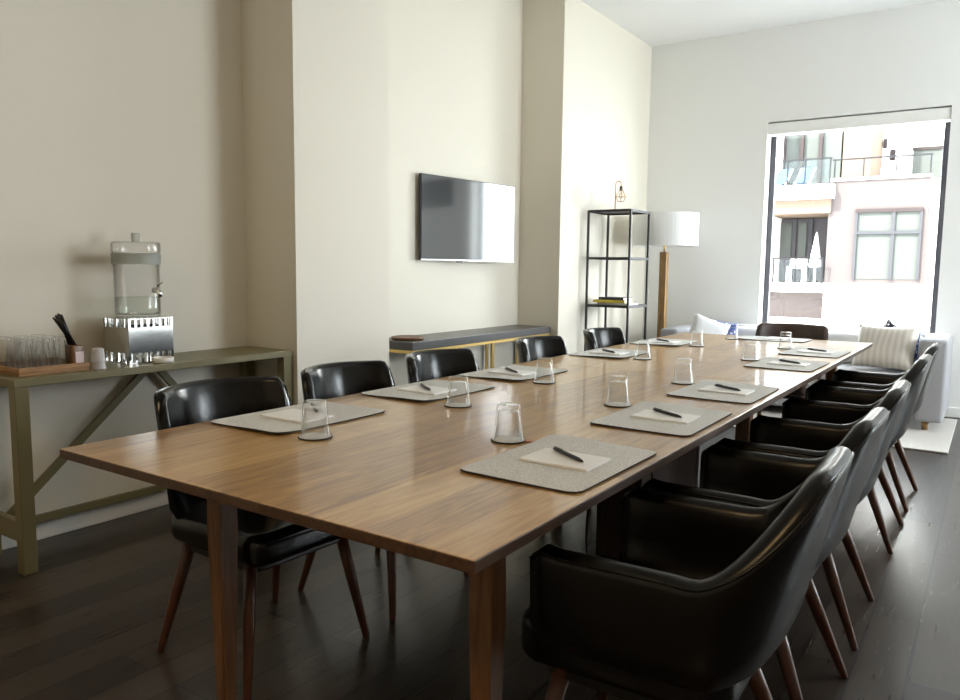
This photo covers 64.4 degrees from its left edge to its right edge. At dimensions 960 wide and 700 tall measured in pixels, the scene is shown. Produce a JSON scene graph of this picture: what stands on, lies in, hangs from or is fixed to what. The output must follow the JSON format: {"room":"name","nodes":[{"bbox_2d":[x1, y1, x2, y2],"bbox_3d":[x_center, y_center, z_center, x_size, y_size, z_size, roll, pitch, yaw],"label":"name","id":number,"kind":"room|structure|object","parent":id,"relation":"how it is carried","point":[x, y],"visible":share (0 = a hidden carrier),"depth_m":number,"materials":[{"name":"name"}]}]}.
{"room":"conference room","nodes":[
{"label":"conference room","id":0,"kind":"room"},
{"bbox_2d":[0,0,522,514],"bbox_3d":[-1.539,-0.950,3.936,0.200,3.436,10.517,5,7,34],"label":"wall","id":1,"kind":"structure","parent":0,"point":[119,119],"depth_m":3.74,"materials":[{"name":"beige paint"}]},
{"bbox_2d":[1,490,168,549],"bbox_3d":[-2.797,0.918,2.099,0.018,0.085,5.373,5,7,34],"label":"baseboard","id":2,"kind":"structure","parent":1,"relation":"attached to","point":[68,523],"depth_m":3.56,"materials":[{"name":"white"}]},
{"bbox_2d":[241,0,388,404],"bbox_3d":[-0.911,-0.986,4.334,0.393,3.436,0.737,5,7,34],"label":"pier","id":3,"kind":"object","parent":1,"relation":"attached to","point":[315,73],"visible":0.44,"depth_m":4.11,"materials":[{"name":"beige paint"}]},
{"bbox_2d":[419,173,513,261],"bbox_3d":[-0.110,-0.974,5.792,0.117,0.616,1.074,6,8,40],"label":"television","id":4,"kind":"object","parent":1,"relation":"attached to","point":[460,220],"visible":1,"depth_m":5.70,"materials":[{"name":"black plastic"}]},
{"bbox_2d":[0,417,959,699],"bbox_3d":[1.228,1.040,2.252,6.930,0.100,10.517,5,7,34],"label":"floor","id":5,"kind":"structure","parent":0,"point":[86,625],"depth_m":2.61,"materials":[{"name":"brown wood"}]},
{"bbox_2d":[0,346,291,575],"bbox_3d":[-1.527,0.428,3.588,0.353,0.770,1.380,5,7,34],"label":"console table","id":6,"kind":"object","parent":5,"relation":"on","point":[18,523],"visible":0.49,"depth_m":3.21,"materials":[{"name":"green paint"}]},
{"bbox_2d":[0,357,89,376],"bbox_3d":[-1.828,0.068,3.156,0.278,0.032,0.284,5,7,34],"label":"serving tray","id":7,"kind":"object","parent":6,"relation":"on","point":[63,367],"visible":0.84,"depth_m":3.09,"materials":[{"name":"brown wood"}]},
{"bbox_2d":[0,336,13,366],"bbox_3d":[-1.938,0.011,3.104,0.066,0.130,0.066,5,7,34],"label":"drinking glass","id":8,"kind":"object","parent":7,"relation":"on","point":[12,360],"visible":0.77,"depth_m":3.12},
{"bbox_2d":[6,337,24,367],"bbox_3d":[-1.871,0.016,3.063,0.066,0.130,0.066,5,7,34],"label":"drinking glass","id":9,"kind":"object","parent":7,"relation":"on","point":[22,358],"visible":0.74,"depth_m":3.07,"materials":[{"name":"glass"}]},
{"bbox_2d":[13,335,31,366],"bbox_3d":[-1.900,0.005,3.159,0.066,0.130,0.066,5,7,34],"label":"drinking glass","id":10,"kind":"object","parent":7,"relation":"on","point":[29,357],"visible":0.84,"depth_m":3.17,"materials":[{"name":"glass"}]},
{"bbox_2d":[16,338,34,367],"bbox_3d":[-1.804,0.021,3.023,0.066,0.130,0.066,5,7,34],"label":"drinking glass","id":11,"kind":"object","parent":7,"relation":"on","point":[33,362],"visible":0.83,"depth_m":3.03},
{"bbox_2d":[23,336,41,367],"bbox_3d":[-1.833,0.010,3.119,0.066,0.130,0.066,5,7,34],"label":"drinking glass","id":12,"kind":"object","parent":7,"relation":"on","point":[24,360],"visible":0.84,"depth_m":3.12,"materials":[{"name":"glass"}]},
{"bbox_2d":[30,334,47,364],"bbox_3d":[-1.862,0.000,3.215,0.066,0.130,0.066,5,7,34],"label":"drinking glass","id":13,"kind":"object","parent":7,"relation":"on","point":[46,358],"visible":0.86,"depth_m":3.23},
{"bbox_2d":[35,337,51,366],"bbox_3d":[-1.766,0.015,3.079,0.066,0.130,0.066,5,7,34],"label":"drinking glass","id":14,"kind":"object","parent":7,"relation":"on","point":[50,358],"visible":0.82,"depth_m":3.09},
{"bbox_2d":[41,335,58,365],"bbox_3d":[-1.795,0.005,3.175,0.066,0.130,0.066,5,7,34],"label":"drinking glass","id":15,"kind":"object","parent":7,"relation":"on","point":[43,335],"visible":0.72,"depth_m":3.18,"materials":[{"name":"glass"}]},
{"bbox_2d":[51,336,68,364],"bbox_3d":[-1.729,0.010,3.135,0.066,0.130,0.066,5,7,34],"label":"drinking glass","id":16,"kind":"object","parent":7,"relation":"on","point":[67,358],"visible":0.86,"depth_m":3.14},
{"bbox_2d":[65,344,83,363],"bbox_3d":[-1.695,0.024,3.185,0.061,0.092,0.052,5,7,34],"label":"holder","id":17,"kind":"object","parent":7,"relation":"on","point":[75,353],"visible":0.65,"depth_m":3.16,"materials":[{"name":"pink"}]},
{"bbox_2d":[58,317,76,344],"bbox_3d":[-1.698,-0.077,3.137,0.008,0.122,0.072,4,7,28],"label":"straw","id":18,"kind":"object","parent":17,"relation":"in","point":[60,319],"visible":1,"depth_m":3.13,"materials":[{"name":"black plastic"}]},
{"bbox_2d":[61,315,74,344],"bbox_3d":[-1.697,-0.081,3.138,0.008,0.129,0.055,4,7,26],"label":"straw","id":19,"kind":"object","parent":17,"relation":"in","point":[62,317],"visible":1,"depth_m":3.13,"materials":[{"name":"black plastic"}]},
{"bbox_2d":[90,362,105,368],"bbox_3d":[-1.616,0.050,3.226,0.062,0.057,0.062,5,7,34],"label":"plastic cup","id":20,"kind":"object","parent":6,"relation":"on","point":[94,365],"visible":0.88,"depth_m":3.21,"materials":[{"name":"white"}]},
{"bbox_2d":[90,348,105,361],"bbox_3d":[-1.616,0.020,3.223,0.062,0.057,0.062,5,7,34],"label":"plastic cup","id":21,"kind":"object","parent":20,"relation":"on","point":[97,354],"visible":1,"depth_m":3.20,"materials":[{"name":"white"}]},
{"bbox_2d":[103,233,173,363],"bbox_3d":[-1.550,-0.241,3.482,0.259,0.583,0.220,5,7,34],"label":"water dispenser","id":22,"kind":"object","parent":6,"relation":"on","point":[135,338],"visible":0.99,"depth_m":3.44,"materials":[{"name":"silver metal"}]},
{"bbox_2d":[113,264,160,317],"bbox_3d":[-1.569,-0.296,3.490,0.196,0.290,0.196,5,7,34],"label":"jar","id":23,"kind":"object","parent":22,"relation":"on","point":[139,315],"depth_m":3.48,"materials":[{"name":"clear glass"}]},
{"bbox_2d":[152,281,162,297],"bbox_3d":[-1.453,-0.274,3.438,0.055,0.073,0.028,5,7,34],"label":"tap","id":24,"kind":"object","parent":22,"relation":"on","point":[155,290],"depth_m":3.43,"materials":[{"name":"silver metal"}]},
{"bbox_2d":[151,356,173,363],"bbox_3d":[-1.437,0.045,3.452,0.096,0.024,0.096,5,7,34],"label":"dish","id":25,"kind":"object","parent":6,"relation":"on","point":[158,359],"visible":1,"depth_m":3.42,"materials":[{"name":"white ceramic"}]},
{"bbox_2d":[154,376,368,699],"bbox_3d":[-0.719,0.532,2.431,0.562,0.833,0.502,5,8,36],"label":"chair","id":26,"kind":"object","parent":5,"relation":"on","point":[264,542],"visible":0.62,"depth_m":2.34,"materials":[{"name":"black leather"}]},
{"bbox_2d":[298,360,469,621],"bbox_3d":[-0.392,0.485,2.911,0.562,0.833,0.502,4,7,32],"label":"chair","id":27,"kind":"object","parent":5,"relation":"on","point":[335,379],"visible":0.3,"depth_m":3.00,"materials":[{"name":"black leather"}]},
{"bbox_2d":[405,349,478,383],"bbox_3d":[-0.055,0.435,3.406,0.562,0.833,0.502,5,7,34],"label":"chair","id":28,"kind":"object","parent":5,"relation":"on","point":[424,365],"visible":0.27,"depth_m":3.56,"materials":[{"name":"black leather"}]},
{"bbox_2d":[60,332,871,699],"bbox_3d":[0.760,0.473,3.498,1.260,0.750,4.620,5,7,34],"label":"conference table","id":29,"kind":"object","parent":5,"relation":"on","point":[393,480],"visible":0.75,"depth_m":1.94,"materials":[{"name":"brown wood"}]},
{"bbox_2d":[211,401,384,433],"bbox_3d":[-0.547,0.201,2.334,0.310,0.010,0.450,5,7,35],"label":"placemat","id":30,"kind":"object","parent":29,"relation":"on","point":[341,413],"visible":0.73,"depth_m":2.28,"materials":[{"name":"grey fabric"}]},
{"bbox_2d":[260,409,332,423],"bbox_3d":[-0.557,0.200,2.317,0.180,0.006,0.130,5,7,35],"label":"notepad","id":31,"kind":"object","parent":30,"relation":"on","point":[290,415],"visible":1,"depth_m":2.30,"materials":[{"name":"white paper"}]},
{"bbox_2d":[298,432,332,440],"bbox_3d":[-0.445,0.234,2.062,0.093,0.005,0.093,5,7,34],"label":"coaster","id":32,"kind":"object","parent":29,"relation":"on","point":[313,436],"visible":0.98,"depth_m":2.05,"materials":[{"name":"grey fabric"}]},
{"bbox_2d":[300,399,329,438],"bbox_3d":[-0.445,0.184,2.056,0.079,0.096,0.079,5,7,34],"label":"tumbler","id":33,"kind":"object","parent":32,"relation":"on","point":[327,429],"visible":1,"depth_m":2.06,"materials":[{"name":"clear glass"}]},
{"bbox_2d":[361,380,494,400],"bbox_3d":[-0.188,0.148,2.861,0.310,0.010,0.450,5,7,35],"label":"placemat","id":34,"kind":"object","parent":29,"relation":"on","point":[461,388],"visible":0.83,"depth_m":2.81,"materials":[{"name":"grey fabric"}]},
{"bbox_2d":[397,384,455,394],"bbox_3d":[-0.199,0.147,2.844,0.180,0.006,0.130,5,7,35],"label":"notepad","id":35,"kind":"object","parent":34,"relation":"on","point":[435,390],"visible":0.98,"depth_m":2.82,"materials":[{"name":"white paper"}]},
{"bbox_2d":[444,402,471,407],"bbox_3d":[-0.073,0.185,2.556,0.093,0.005,0.093,5,7,34],"label":"coaster","id":36,"kind":"object","parent":29,"relation":"on","point":[453,404],"visible":0.99,"depth_m":2.54,"materials":[{"name":"grey fabric"}]},
{"bbox_2d":[447,375,469,404],"bbox_3d":[-0.072,0.135,2.551,0.079,0.096,0.079,5,7,34],"label":"tumbler","id":37,"kind":"object","parent":36,"relation":"on","point":[468,398],"visible":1,"depth_m":2.56,"materials":[{"name":"clear glass"}]},
{"bbox_2d":[459,365,567,380],"bbox_3d":[0.154,0.098,3.364,0.310,0.010,0.450,5,7,34],"label":"placemat","id":38,"kind":"object","parent":29,"relation":"on","point":[542,372],"visible":0.84,"depth_m":3.32,"materials":[{"name":"grey fabric"}]},
{"bbox_2d":[487,368,537,375],"bbox_3d":[0.143,0.097,3.347,0.180,0.006,0.130,5,7,34],"label":"notepad","id":39,"kind":"object","parent":38,"relation":"on","point":[503,370],"visible":1,"depth_m":3.32,"materials":[{"name":"white paper"}]},
{"bbox_2d":[491,435,535,444],"bbox_3d":[0.092,0.242,2.044,0.126,0.005,0.093,2,6,14],"label":"coaster","id":40,"kind":"object","parent":29,"relation":"on","point":[505,439],"visible":1,"depth_m":2.03,"materials":[{"name":"grey fabric"}]},
{"bbox_2d":[494,402,522,439],"bbox_3d":[0.076,0.191,2.042,0.079,0.096,0.079,5,7,34],"label":"tumbler","id":41,"kind":"object","parent":40,"relation":"on","point":[520,435],"visible":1,"depth_m":2.05,"materials":[{"name":"clear glass"}]},
{"bbox_2d":[533,380,555,383],"bbox_3d":[0.261,0.131,3.100,0.093,0.005,0.093,5,7,34],"label":"coaster","id":42,"kind":"object","parent":29,"relation":"on","point":[537,381],"visible":1,"depth_m":3.08,"materials":[{"name":"grey fabric"}]},
{"bbox_2d":[535,357,553,381],"bbox_3d":[0.262,0.081,3.095,0.079,0.096,0.079,5,7,34],"label":"tumbler","id":43,"kind":"object","parent":42,"relation":"on","point":[540,357],"visible":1,"depth_m":3.10,"materials":[{"name":"clear glass"}]},
{"bbox_2d":[460,434,655,493],"bbox_3d":[0.199,0.263,1.829,0.310,0.010,0.450,5,7,34],"label":"placemat","id":44,"kind":"object","parent":29,"relation":"on","point":[505,466],"visible":0.81,"depth_m":1.77,"materials":[{"name":"grey fabric"}]},
{"bbox_2d":[519,448,610,471],"bbox_3d":[0.204,0.261,1.824,0.180,0.006,0.130,5,7,34],"label":"notepad","id":45,"kind":"object","parent":44,"relation":"on","point":[546,456],"visible":1,"depth_m":1.81,"materials":[{"name":"white paper"}]},
{"bbox_2d":[553,446,582,461],"bbox_3d":[0.212,0.251,1.832,0.011,0.012,0.139,-2,7,-23],"label":"pen","id":46,"kind":"object","parent":45,"relation":"on","point":[557,449],"visible":1,"depth_m":1.83,"materials":[{"name":"black plastic"}]},
{"bbox_2d":[585,509,588,553],"bbox_3d":[0.494,0.530,3.122,0.073,0.717,0.254,-1,6,-11],"label":"power cable","id":47,"kind":"object","parent":29,"relation":"hanging from","point":[587,513],"visible":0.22,"depth_m":3.24,"materials":[{"name":"black plastic"}]},
{"bbox_2d":[569,348,650,357],"bbox_3d":[0.720,0.015,4.196,0.310,0.010,0.450,5,7,34],"label":"placemat","id":48,"kind":"object","parent":29,"relation":"on","point":[631,353],"visible":0.81,"depth_m":4.15,"materials":[{"name":"grey fabric"}]},
{"bbox_2d":[589,350,628,354],"bbox_3d":[0.710,0.014,4.179,0.180,0.006,0.130,5,7,34],"label":"notepad","id":49,"kind":"object","parent":48,"relation":"on","point":[597,351],"visible":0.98,"depth_m":4.15,"materials":[{"name":"white paper"}]},
{"bbox_2d":[604,402,634,407],"bbox_3d":[0.486,0.187,2.596,0.126,0.005,0.093,2,6,14],"label":"coaster","id":50,"kind":"object","parent":29,"relation":"on","point":[610,404],"visible":0.97,"depth_m":2.59,"materials":[{"name":"grey fabric"}]},
{"bbox_2d":[606,375,628,403],"bbox_3d":[0.470,0.137,2.594,0.079,0.096,0.079,5,7,34],"label":"tumbler","id":51,"kind":"object","parent":50,"relation":"on","point":[607,399],"visible":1,"depth_m":2.60,"materials":[{"name":"clear glass"}]},
{"bbox_2d":[633,357,651,359],"bbox_3d":[0.844,0.045,3.957,0.093,0.005,0.093,5,7,34],"label":"coaster","id":52,"kind":"object","parent":29,"relation":"on","point":[637,358],"visible":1,"depth_m":3.94,"materials":[{"name":"grey fabric"}]},
{"bbox_2d":[590,401,731,436],"bbox_3d":[0.572,0.209,2.377,0.310,0.010,0.450,5,7,33],"label":"placemat","id":53,"kind":"object","parent":29,"relation":"on","point":[621,419],"visible":0.85,"depth_m":2.32,"materials":[{"name":"grey fabric"}]},
{"bbox_2d":[630,409,700,423],"bbox_3d":[0.577,0.207,2.372,0.180,0.006,0.130,5,7,33],"label":"notepad","id":54,"kind":"object","parent":53,"relation":"on","point":[645,414],"visible":0.96,"depth_m":2.35,"materials":[{"name":"white paper"}]},
{"bbox_2d":[653,407,681,417],"bbox_3d":[0.585,0.196,2.380,0.011,0.012,0.139,-2,7,-24],"label":"pen","id":55,"kind":"object","parent":54,"relation":"on","point":[654,408],"visible":1,"depth_m":2.38,"materials":[{"name":"black plastic"}]},
{"bbox_2d":[629,338,698,345],"bbox_3d":[1.180,-0.052,4.872,0.310,0.010,0.450,5,7,34],"label":"placemat","id":56,"kind":"object","parent":29,"relation":"on","point":[683,342],"visible":0.71,"depth_m":4.82,"materials":[{"name":"grey fabric"}]},
{"bbox_2d":[646,340,680,343],"bbox_3d":[1.169,-0.053,4.855,0.180,0.006,0.130,5,7,34],"label":"notepad","id":57,"kind":"object","parent":56,"relation":"on","point":[654,341],"visible":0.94,"depth_m":4.83,"materials":[{"name":"white paper"}]},
{"bbox_2d":[671,381,696,384],"bbox_3d":[0.849,0.135,3.120,0.126,0.005,0.093,2,6,14],"label":"coaster","id":58,"kind":"object","parent":29,"relation":"on","point":[674,382],"visible":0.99,"depth_m":3.11,"materials":[{"name":"grey fabric"}]},
{"bbox_2d":[673,358,692,383],"bbox_3d":[0.833,0.084,3.119,0.079,0.096,0.079,5,7,34],"label":"tumbler","id":59,"kind":"object","parent":58,"relation":"on","point":[674,379],"visible":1,"depth_m":3.12,"materials":[{"name":"clear glass"}]},
{"bbox_2d":[667,380,778,403],"bbox_3d":[0.933,0.156,2.908,0.310,0.010,0.450,5,7,34],"label":"placemat","id":60,"kind":"object","parent":29,"relation":"on","point":[691,391],"visible":0.8,"depth_m":2.85,"materials":[{"name":"grey fabric"}]},
{"bbox_2d":[698,385,754,395],"bbox_3d":[0.939,0.154,2.903,0.180,0.006,0.130,5,7,34],"label":"notepad","id":61,"kind":"object","parent":60,"relation":"on","point":[708,388],"visible":0.94,"depth_m":2.88,"materials":[{"name":"white paper"}]},
{"bbox_2d":[715,384,740,390],"bbox_3d":[0.947,0.143,2.912,0.011,0.012,0.139,-2,7,-24],"label":"pen","id":62,"kind":"object","parent":61,"relation":"on","point":[716,385],"visible":1,"depth_m":2.91,"materials":[{"name":"black plastic"}]},
{"bbox_2d":[741,358,760,360],"bbox_3d":[1.421,0.051,3.961,0.126,0.005,0.093,2,6,14],"label":"coaster","id":63,"kind":"object","parent":29,"relation":"on","point":[744,359],"visible":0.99,"depth_m":3.95,"materials":[{"name":"grey fabric"}]},
{"bbox_2d":[734,335,811,342],"bbox_3d":[1.996,-0.077,5.188,0.450,0.010,0.310,5,7,34],"label":"placemat","id":64,"kind":"object","parent":29,"relation":"on","point":[759,338],"visible":0.88,"depth_m":5.14,"materials":[{"name":"grey fabric"}]},
{"bbox_2d":[763,337,788,339],"bbox_3d":[2.018,-0.079,5.185,0.130,0.006,0.180,5,7,34],"label":"notepad","id":65,"kind":"object","parent":64,"relation":"on","point":[769,338],"visible":1,"depth_m":5.14,"materials":[{"name":"white paper"}]},
{"bbox_2d":[744,357,828,371],"bbox_3d":[1.522,0.069,3.774,0.310,0.010,0.450,5,7,35],"label":"placemat","id":66,"kind":"object","parent":29,"relation":"on","point":[815,365],"visible":0.74,"depth_m":3.71,"materials":[{"name":"grey fabric"}]},
{"bbox_2d":[767,360,810,366],"bbox_3d":[1.527,0.067,3.769,0.180,0.006,0.130,5,7,35],"label":"notepad","id":67,"kind":"object","parent":66,"relation":"on","point":[773,362],"visible":0.94,"depth_m":3.75,"materials":[{"name":"white paper"}]},
{"bbox_2d":[779,359,800,363],"bbox_3d":[1.535,0.057,3.777,0.011,0.012,0.139,-2,7,-23],"label":"pen","id":68,"kind":"object","parent":67,"relation":"on","point":[782,360],"visible":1,"depth_m":3.78,"materials":[{"name":"black plastic"}]},
{"bbox_2d":[778,347,850,357],"bbox_3d":[1.912,0.012,4.346,0.310,0.010,0.450,5,7,35],"label":"placemat","id":69,"kind":"object","parent":29,"relation":"on","point":[839,353],"visible":0.74,"depth_m":4.28,"materials":[{"name":"grey fabric"}]},
{"bbox_2d":[797,349,835,353],"bbox_3d":[1.917,0.010,4.341,0.180,0.006,0.130,5,7,35],"label":"notepad","id":70,"kind":"object","parent":69,"relation":"on","point":[802,350],"visible":0.96,"depth_m":4.32,"materials":[{"name":"white paper"}]},
{"bbox_2d":[389,325,550,368],"bbox_3d":[-0.063,0.229,5.788,0.341,0.730,1.830,5,7,34],"label":"console","id":71,"kind":"object","parent":5,"relation":"on","point":[459,339],"visible":0.58,"depth_m":5.59,"materials":[{"name":"grey stone"}]},
{"bbox_2d":[391,335,423,340],"bbox_3d":[-0.487,-0.082,5.123,0.220,0.020,0.220,5,7,34],"label":"wooden tray","id":72,"kind":"object","parent":71,"relation":"on","point":[396,337],"visible":1,"depth_m":5.07,"materials":[{"name":"brown"}]},
{"bbox_2d":[515,336,591,508],"bbox_3d":[0.466,0.359,4.172,0.562,0.833,0.502,4,7,32],"label":"chair","id":73,"kind":"object","parent":5,"relation":"on","point":[530,348],"visible":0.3,"depth_m":4.33,"materials":[{"name":"black leather"}]},
{"bbox_2d":[583,327,625,350],"bbox_3d":[0.926,0.291,4.848,0.562,0.833,0.502,5,7,33],"label":"chair","id":74,"kind":"object","parent":5,"relation":"on","point":[594,338],"visible":0.24,"depth_m":5.01,"materials":[{"name":"black leather"}]},
{"bbox_2d":[584,209,649,350],"bbox_3d":[1.211,-0.361,6.771,0.410,1.722,0.425,5,7,34],"label":"shelf unit","id":75,"kind":"object","parent":5,"relation":"on","point":[608,212],"visible":0.54,"depth_m":6.68,"materials":[{"name":"black metal"}]},
{"bbox_2d":[597,302,638,305],"bbox_3d":[1.220,-0.411,6.738,0.290,0.018,0.220,5,8,37],"label":"book","id":76,"kind":"object","parent":75,"relation":"on","point":[632,303],"visible":0.64,"depth_m":6.65,"materials":[{"name":"white paper"}]},
{"bbox_2d":[593,299,631,302],"bbox_3d":[1.174,-0.433,6.743,0.290,0.024,0.210,4,7,29],"label":"book","id":77,"kind":"object","parent":76,"relation":"on","point":[594,300],"visible":0.82,"depth_m":6.65,"materials":[{"name":"yellow paper"}]},
{"bbox_2d":[599,297,631,299],"bbox_3d":[1.197,-0.456,6.738,0.240,0.022,0.170,5,8,37],"label":"book","id":78,"kind":"object","parent":77,"relation":"on","point":[600,298],"visible":0.95,"depth_m":6.67,"materials":[{"name":"grey paper"}]},
{"bbox_2d":[615,181,625,208],"bbox_3d":[1.194,-1.337,6.603,0.149,0.254,0.104,5,7,34],"label":"lamp","id":79,"kind":"object","parent":75,"relation":"on","point":[620,196],"visible":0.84,"depth_m":6.58,"materials":[{"name":"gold metal"}]},
{"bbox_2d":[632,211,698,337],"bbox_3d":[1.727,-0.410,7.218,0.604,1.735,0.604,5,7,34],"label":"floor lamp","id":80,"kind":"object","parent":5,"relation":"on","point":[667,228],"visible":0.8,"depth_m":6.92,"materials":[{"name":"fabric"}]},
{"bbox_2d":[521,446,854,699],"bbox_3d":[0.451,0.616,1.698,0.627,0.850,0.578,5,7,32],"label":"armchair","id":81,"kind":"object","parent":5,"relation":"on","point":[699,594],"visible":1,"depth_m":1.48,"materials":[{"name":"black leather"}]},
{"bbox_2d":[640,407,889,699],"bbox_3d":[0.786,0.567,2.191,0.627,0.850,0.578,5,7,35],"label":"armchair","id":82,"kind":"object","parent":5,"relation":"on","point":[727,475],"visible":0.38,"depth_m":2.26,"materials":[{"name":"black leather"}]},
{"bbox_2d":[755,323,827,415],"bbox_3d":[2.191,0.238,5.482,0.502,0.833,0.562,5,7,34],"label":"chair","id":83,"kind":"object","parent":5,"relation":"on","point":[797,330],"visible":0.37,"depth_m":5.61,"materials":[{"name":"brown leather"}]},
{"bbox_2d":[714,380,910,650],"bbox_3d":[1.145,0.514,2.719,0.627,0.850,0.578,5,7,33],"label":"armchair","id":84,"kind":"object","parent":5,"relation":"on","point":[771,435],"visible":0.35,"depth_m":2.58,"materials":[{"name":"black leather"}]},
{"bbox_2d":[732,405,956,453],"bbox_3d":[2.654,0.563,6.309,2.150,0.012,1.420,5,7,34],"label":"rug","id":85,"kind":"object","parent":5,"relation":"on","point":[938,436],"visible":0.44,"depth_m":5.69,"materials":[{"name":"fabric"}]},
{"bbox_2d":[660,324,953,429],"bbox_3d":[2.770,0.171,6.640,2.240,0.700,0.780,5,7,34],"label":"sofa","id":86,"kind":"object","parent":85,"relation":"on","point":[934,406],"visible":0.25,"depth_m":5.87,"materials":[{"name":"grey fabric"}]},
{"bbox_2d":[689,313,729,334],"bbox_3d":[2.034,-0.140,6.818,0.419,0.389,0.155,1,6,4],"label":"cushion","id":87,"kind":"object","parent":86,"relation":"on","point":[700,324],"visible":0.52,"depth_m":6.78,"materials":[{"name":"white fabric"}]},
{"bbox_2d":[711,319,737,334],"bbox_3d":[2.193,-0.137,6.947,0.293,0.288,0.106,3,7,24],"label":"cushion","id":88,"kind":"object","parent":86,"relation":"on","point":[732,329],"visible":0.19,"depth_m":6.89,"materials":[{"name":"fabric"}]},
{"bbox_2d":[735,326,756,335],"bbox_3d":[2.439,-0.080,6.979,0.934,0.260,0.150,5,7,34],"label":"cushion","id":89,"kind":"object","parent":86,"relation":"on","point":[741,330],"depth_m":6.92,"materials":[{"name":"white fabric"}]},
{"bbox_2d":[820,363,905,378],"bbox_3d":[3.100,0.210,6.310,0.934,0.160,0.560,5,7,34],"label":"seat cushion","id":90,"kind":"object","parent":86,"relation":"on","point":[845,366],"depth_m":6.10,"materials":[{"name":"black leather"}]},
{"bbox_2d":[828,331,922,362],"bbox_3d":[3.217,-0.016,6.456,0.934,0.260,0.150,5,7,34],"label":"cushion","id":91,"kind":"object","parent":86,"relation":"on","point":[847,336],"depth_m":6.46,"materials":[{"name":"white fabric"}]},
{"bbox_2d":[851,324,921,370],"bbox_3d":[3.204,-0.022,6.022,0.199,0.334,0.460,-5,8,-44],"label":"cushion","id":92,"kind":"object","parent":86,"relation":"on","point":[893,348],"visible":0.91,"depth_m":5.95,"materials":[{"name":"fabric"}]},
{"bbox_2d":[882,319,897,327],"bbox_3d":[3.327,-0.063,6.183,0.378,0.374,0.105,4,7,30],"label":"cushion","id":93,"kind":"object","parent":86,"relation":"on","point":[888,323],"visible":0.07,"depth_m":6.18,"materials":[{"name":"fabric"}]},
{"bbox_2d":[913,332,920,363],"bbox_3d":[3.349,-0.009,6.060,0.250,0.274,0.109,5,7,34],"label":"cushion","id":94,"kind":"object","parent":86,"relation":"on","point":[917,344],"visible":0.06,"depth_m":5.99,"materials":[{"name":"fabric"}]},
{"bbox_2d":[782,354,932,553],"bbox_3d":[1.723,0.429,3.567,0.627,0.850,0.578,5,7,34],"label":"armchair","id":95,"kind":"object","parent":5,"relation":"on","point":[821,403],"visible":0.44,"depth_m":3.36,"materials":[{"name":"black leather"}]},
{"bbox_2d":[814,342,942,510],"bbox_3d":[2.131,0.370,4.168,0.627,0.850,0.578,5,7,35],"label":"armchair","id":96,"kind":"object","parent":5,"relation":"on","point":[840,378],"visible":0.32,"depth_m":4.00,"materials":[{"name":"black leather"}]},
{"bbox_2d":[518,0,651,353],"bbox_3d":[1.023,-1.269,7.176,0.393,3.436,1.853,5,7,34],"label":"wall","id":97,"kind":"structure","parent":0,"point":[586,78],"depth_m":6.55,"materials":[{"name":"beige paint"}]},
{"bbox_2d":[581,0,942,46],"bbox_3d":[1.295,-2.505,1.914,6.930,0.150,10.617,5,7,34],"label":"ceiling","id":98,"kind":"structure","parent":0,"point":[654,22],"depth_m":6.62,"materials":[{"name":"white paint"}]},
{"bbox_2d":[642,0,959,407],"bbox_3d":[4.236,-1.138,6.285,6.737,3.436,0.260,5,7,34],"label":"wall","id":99,"kind":"structure","parent":0,"point":[714,101],"depth_m":7.19,"materials":[{"name":"white paint"}]},
{"bbox_2d":[762,107,951,333],"bbox_3d":[3.322,-1.081,6.864,1.460,2.000,0.220,5,7,34],"label":"window","id":100,"kind":"structure","parent":99,"relation":"in","point":[936,115],"depth_m":6.68,"materials":[{"name":"grey metal"}]},
{"bbox_2d":[945,407,959,417],"bbox_3d":[4.189,0.544,6.316,6.017,0.085,0.018,5,7,34],"label":"baseboard","id":101,"kind":"structure","parent":99,"relation":"attached to","point":[953,412],"depth_m":6.44,"materials":[{"name":"white"}]},
{"label":"outside","id":102,"kind":"structure","parent":0,"visible":0},
{"bbox_3d":[10.604,5.703,16.483,40.000,0.200,21.883,5,7,34],"label":"ground","id":103,"kind":"structure","parent":102,"visible":0},
{"bbox_2d":[768,122,944,334],"bbox_3d":[10.487,-2.442,21.142,11.500,15.000,11.000,5,7,34],"label":"apartment building","id":104,"kind":"structure","parent":103,"relation":"on","point":[871,200],"depth_m":18.21,"materials":[{"name":"white paint"}]},
{"bbox_2d":[776,169,792,185],"bbox_3d":[7.612,-4.317,19.221,0.416,0.535,0.544,5,7,34],"label":"deck chair","id":105,"kind":"object","parent":104,"relation":"on","point":[781,177],"visible":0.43,"depth_m":19.22,"materials":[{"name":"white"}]},
{"bbox_2d":[786,259,806,282],"bbox_3d":[7.976,-2.005,19.203,0.400,0.620,0.420,5,7,34],"label":"patio chair","id":106,"kind":"object","parent":104,"relation":"on","point":[800,262],"visible":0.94,"depth_m":19.25,"materials":[{"name":"white fabric"}]},
{"bbox_2d":[794,167,815,184],"bbox_3d":[8.060,-4.280,18.920,0.416,0.535,0.544,5,7,34],"label":"deck chair","id":107,"kind":"object","parent":104,"relation":"on","point":[809,171],"visible":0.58,"depth_m":18.91,"materials":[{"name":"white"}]},
{"bbox_2d":[809,233,820,282],"bbox_3d":[8.390,-2.312,19.062,0.300,1.280,0.300,5,7,34],"label":"closed parasol","id":108,"kind":"object","parent":104,"relation":"on","point":[815,253],"visible":0.92,"depth_m":18.97,"materials":[{"name":"white fabric"}]},
{"bbox_2d":[883,138,887,147],"bbox_3d":[10.885,-5.549,20.470,0.080,0.230,0.150,5,7,34],"label":"wall light","id":109,"kind":"object","parent":104,"relation":"attached to","point":[885,140],"depth_m":20.42,"materials":[{"name":"brown metal"}]},
{"bbox_2d":[890,149,895,159],"bbox_3d":[11.033,-5.220,20.371,0.120,0.260,0.200,5,7,34],"label":"wall light","id":110,"kind":"object","parent":104,"relation":"attached to","point":[892,151],"depth_m":20.30,"materials":[{"name":"brown metal"}]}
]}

